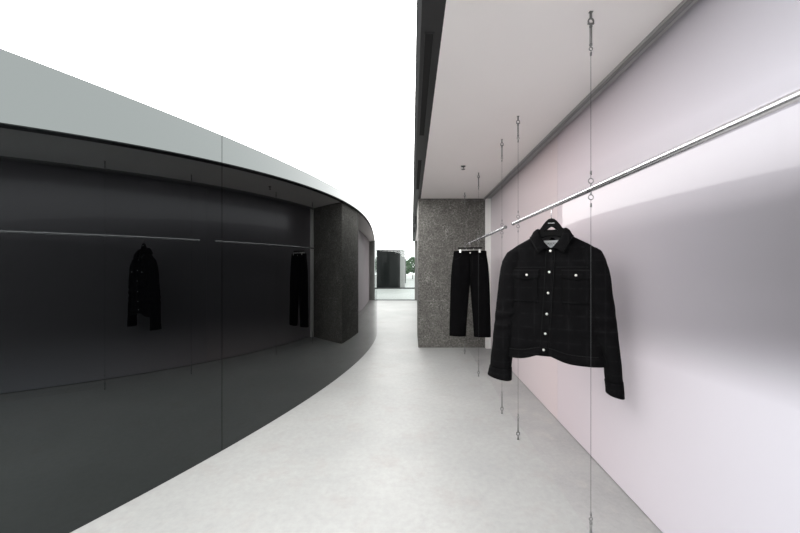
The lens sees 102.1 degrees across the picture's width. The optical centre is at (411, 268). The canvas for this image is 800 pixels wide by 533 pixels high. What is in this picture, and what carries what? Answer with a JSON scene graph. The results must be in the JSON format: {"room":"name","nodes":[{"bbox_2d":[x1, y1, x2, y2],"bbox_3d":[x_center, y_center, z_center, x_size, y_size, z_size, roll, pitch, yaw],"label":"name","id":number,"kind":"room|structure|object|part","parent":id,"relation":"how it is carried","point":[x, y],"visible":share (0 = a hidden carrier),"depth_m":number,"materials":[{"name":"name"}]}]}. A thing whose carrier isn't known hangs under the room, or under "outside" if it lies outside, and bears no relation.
{"room":"clothing store","nodes":[
{"label":"clothing store","id":0,"kind":"room"},
{"bbox_2d":[0,48,376,532],"bbox_3d":[-2.893,0.172,4.932,4.336,2.257,15.710,0,0,7],"label":"wall","id":1,"kind":"structure","parent":0,"point":[172,288],"depth_m":1.84,"materials":[{"name":"black glass"}]},
{"bbox_3d":[-3.443,0.172,-0.359,0.642,2.257,6.743,0,0,43],"label":"glass panel","id":2,"kind":"part","parent":1,"relation":"part of","materials":[{"name":"black glass"}]},
{"bbox_3d":[-1.822,0.172,7.861,1.802,2.257,10.996,0,0,-14],"label":"glass panel","id":3,"kind":"part","parent":1,"relation":"part of","materials":[{"name":"black glass"}]},
{"bbox_2d":[0,0,416,240],"bbox_3d":[-3.789,-1.217,4.400,7.622,0.096,18.000,0,0,0],"label":"ceiling","id":4,"kind":"structure","parent":0,"point":[325,89],"depth_m":1.88,"materials":[{"name":"white paint"}]},
{"bbox_2d":[71,300,588,532],"bbox_3d":[-3.337,1.360,4.400,8.526,0.120,18.000,0,0,0],"label":"floor","id":5,"kind":"structure","parent":0,"point":[410,438],"depth_m":2.10,"materials":[{"name":"concrete"}]},
{"bbox_2d":[415,241,416,299],"bbox_3d":[0.865,0.018,13.565,1.470,2.565,0.370,0,0,0],"label":"wall","id":6,"kind":"structure","parent":0,"point":[415,241],"depth_m":13.38,"materials":[{"name":"grey concrete"}]},
{"bbox_2d":[377,299,414,299],"bbox_3d":[-3.735,0.037,13.425,7.730,2.525,0.050,0,0,0],"label":"window","id":7,"kind":"structure","parent":6,"relation":"in","point":[377,299],"depth_m":13.45,"materials":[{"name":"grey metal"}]},
{"bbox_2d":[416,160,421,188],"bbox_3d":[0.088,-1.161,4.075,0.048,0.003,1.250,0,0,0],"label":"air vent","id":8,"kind":"object","parent":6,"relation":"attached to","point":[419,163],"visible":1,"depth_m":3.93,"materials":[{"name":"black metal"}]},
{"bbox_2d":[419,33,433,135],"bbox_3d":[0.088,-1.161,2.200,0.048,0.003,1.220,0,0,0],"label":"air vent","id":9,"kind":"object","parent":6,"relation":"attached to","point":[428,37],"visible":1,"depth_m":1.96,"materials":[{"name":"black metal"}]},
{"bbox_2d":[412,0,445,240],"bbox_3d":[0.098,-1.214,4.400,0.105,0.102,18.000,0,0,0],"label":"trim","id":10,"kind":"structure","parent":6,"relation":"attached to","point":[433,11],"depth_m":1.87,"materials":[{"name":"black metal"}]},
{"bbox_2d":[417,199,484,347],"bbox_3d":[0.715,0.068,5.895,1.210,2.465,1.110,0,0,0],"label":"wall","id":11,"kind":"structure","parent":0,"point":[444,226],"depth_m":5.34,"materials":[{"name":"stone"}]},
{"bbox_2d":[415,0,682,240],"bbox_3d":[0.875,-1.215,4.400,1.450,0.100,18.000,0,0,0],"label":"ceiling","id":12,"kind":"structure","parent":0,"point":[500,61],"depth_m":1.92,"materials":[{"name":"white paint"}]},
{"bbox_2d":[477,173,479,375],"bbox_3d":[0.812,0.068,3.916,0.030,2.465,0.014,0,0,0],"label":"cable","id":13,"kind":"object","parent":12,"relation":"hanging from","point":[478,173],"visible":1,"depth_m":3.91,"materials":[{"name":"silver metal"}]},
{"bbox_2d":[463,223,506,245],"bbox_3d":[0.812,-0.362,3.895,0.029,0.101,2.210,0,0,0],"label":"rail","id":14,"kind":"object","parent":13,"relation":"hanging from","point":[505,226],"visible":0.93,"depth_m":3.37,"materials":[{"name":"silver metal"}]},
{"bbox_2d":[458,247,481,252],"bbox_3d":[0.812,-0.302,4.500,0.330,0.152,0.094,0,0,11],"label":"hanger","id":15,"kind":"object","parent":14,"relation":"hanging from","point":[460,248],"visible":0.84,"depth_m":4.48,"materials":[{"name":"silver"}]},
{"bbox_2d":[449,251,490,336],"bbox_3d":[0.811,0.342,4.497,0.570,1.187,0.138,0,0,11],"label":"trousers","id":16,"kind":"object","parent":15,"relation":"hanging from","point":[470,269],"visible":1,"depth_m":4.46,"materials":[{"name":"fabric"}]},
{"bbox_3d":[0.675,0.344,4.524,0.291,1.183,0.134,0,0,11],"label":"leg","id":17,"kind":"part","parent":16,"relation":"part of","materials":[{"name":"black fabric"}]},
{"bbox_3d":[0.948,0.344,4.470,0.291,1.183,0.136,0,0,11],"label":"leg","id":18,"kind":"part","parent":16,"relation":"part of","materials":[{"name":"black fabric"}]},
{"bbox_2d":[500,139,503,413],"bbox_3d":[0.812,0.068,2.903,0.030,2.465,0.014,0,0,0],"label":"cable","id":19,"kind":"object","parent":12,"relation":"hanging from","point":[501,139],"visible":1,"depth_m":2.90,"materials":[{"name":"silver metal"}]},
{"bbox_2d":[516,116,519,439],"bbox_3d":[0.812,0.068,2.463,0.030,2.465,0.014,0,0,0],"label":"cable","id":20,"kind":"object","parent":12,"relation":"hanging from","point":[517,116],"visible":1,"depth_m":2.46,"materials":[{"name":"silver metal"}]},
{"bbox_2d":[587,11,593,532],"bbox_3d":[0.812,0.068,1.463,0.030,2.465,0.014,0,0,0],"label":"cable","id":21,"kind":"object","parent":12,"relation":"hanging from","point":[590,12],"visible":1,"depth_m":1.46,"materials":[{"name":"silver metal"}]},
{"bbox_2d":[511,89,799,227],"bbox_3d":[0.812,-0.362,0.488,0.029,0.101,4.197,0,0,0],"label":"rail","id":22,"kind":"object","parent":21,"relation":"hanging from","point":[789,100],"visible":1,"depth_m":0.92,"materials":[{"name":"silver metal"}]},
{"bbox_2d":[538,204,563,238],"bbox_3d":[0.812,-0.228,1.876,0.418,0.301,0.024,0,0,26],"label":"hanger","id":23,"kind":"object","parent":22,"relation":"hanging from","point":[551,222],"visible":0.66,"depth_m":1.87,"materials":[{"name":"black plastic"}]},
{"bbox_2d":[488,228,624,399],"bbox_3d":[0.807,0.224,1.877,0.729,0.924,0.185,0,0,26],"label":"denim jacket","id":24,"kind":"object","parent":23,"relation":"hanging from","point":[555,299],"visible":0.98,"depth_m":1.79,"materials":[{"name":"black fabric"}]},
{"bbox_2d":[467,348,662,532],"bbox_3d":[1.235,1.360,4.400,0.729,0.120,18.000,0,0,0],"label":"floor strip","id":25,"kind":"object","parent":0,"point":[583,482],"visible":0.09,"depth_m":2.10,"materials":[{"name":"concrete"}]},
{"bbox_2d":[491,0,799,532],"bbox_3d":[1.365,0.068,4.400,0.471,2.465,18.000,0,0,0],"label":"wall","id":26,"kind":"structure","parent":0,"point":[700,245],"depth_m":1.40,"materials":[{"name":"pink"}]},
{"bbox_2d":[485,199,490,348],"bbox_3d":[1.254,0.068,5.304,0.078,2.465,0.068,0,0,0],"label":"trim","id":27,"kind":"structure","parent":26,"relation":"attached to","point":[487,201],"depth_m":5.27,"materials":[{"name":"white paint"}]},
{"bbox_3d":[1.282,0.064,4.050,0.020,2.457,2.560,0,0,1],"label":"satin panel","id":28,"kind":"part","parent":26,"relation":"part of","materials":[{"name":"paint"}]},
{"bbox_2d":[483,0,697,199],"bbox_3d":[1.232,-1.157,2.365,0.120,0.016,5.930,0,0,0],"label":"trim","id":29,"kind":"structure","parent":26,"relation":"attached to","point":[650,34],"depth_m":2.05,"materials":[{"name":"grey metal"}]},
{"label":"outside","id":30,"kind":"structure","parent":0,"visible":0},
{"bbox_2d":[377,275,414,298],"bbox_3d":[-1.000,1.373,41.700,26.000,0.134,56.600,0,0,0],"label":"ground","id":31,"kind":"structure","parent":30,"point":[381,293],"depth_m":17.95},
{"bbox_2d":[377,249,404,286],"bbox_3d":[-1.785,-0.005,22.334,2.657,2.610,1.333,0,0,0],"label":"glass pavilion","id":32,"kind":"object","parent":31,"relation":"on","point":[390,263],"visible":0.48,"depth_m":21.76,"materials":[{"name":"black glass"}]},
{"bbox_3d":[-2.561,0.020,22.003,0.784,2.560,0.107,0,0,38],"label":"glass panel","id":33,"kind":"part","parent":32,"relation":"part of","materials":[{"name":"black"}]},
{"bbox_3d":[-1.856,0.020,21.736,0.784,2.560,0.107,0,0,3],"label":"glass panel","id":34,"kind":"part","parent":32,"relation":"part of","materials":[{"name":"black"}]},
{"bbox_3d":[-1.124,0.020,21.917,0.784,2.560,0.107,0,0,-31],"label":"glass panel","id":35,"kind":"part","parent":32,"relation":"part of","materials":[{"name":"black"}]},
{"bbox_3d":[-0.625,0.020,22.481,0.107,2.560,0.784,0,0,24],"label":"glass panel","id":36,"kind":"part","parent":32,"relation":"part of","materials":[{"name":"grey"}]},
{"bbox_2d":[377,287,414,288],"bbox_3d":[-3.000,1.270,21.425,12.000,0.080,0.150,0,0,0],"label":"kerb","id":37,"kind":"object","parent":31,"relation":"on","point":[377,287],"depth_m":21.41,"materials":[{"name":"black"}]},
{"bbox_2d":[406,261,411,274],"bbox_3d":[-0.757,0.104,40.014,1.721,2.409,1.753,0,0,0],"label":"tree","id":38,"kind":"object","parent":31,"relation":"on","point":[408,269],"visible":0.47,"depth_m":39.60,"materials":[{"name":"green plant"}]},
{"bbox_2d":[408,257,414,278],"bbox_3d":[0.140,-0.188,43.005,1.759,2.993,1.751,0,0,0],"label":"tree","id":39,"kind":"object","parent":31,"relation":"on","point":[412,259],"visible":0.42,"depth_m":42.67,"materials":[{"name":"green plant"}]}
]}

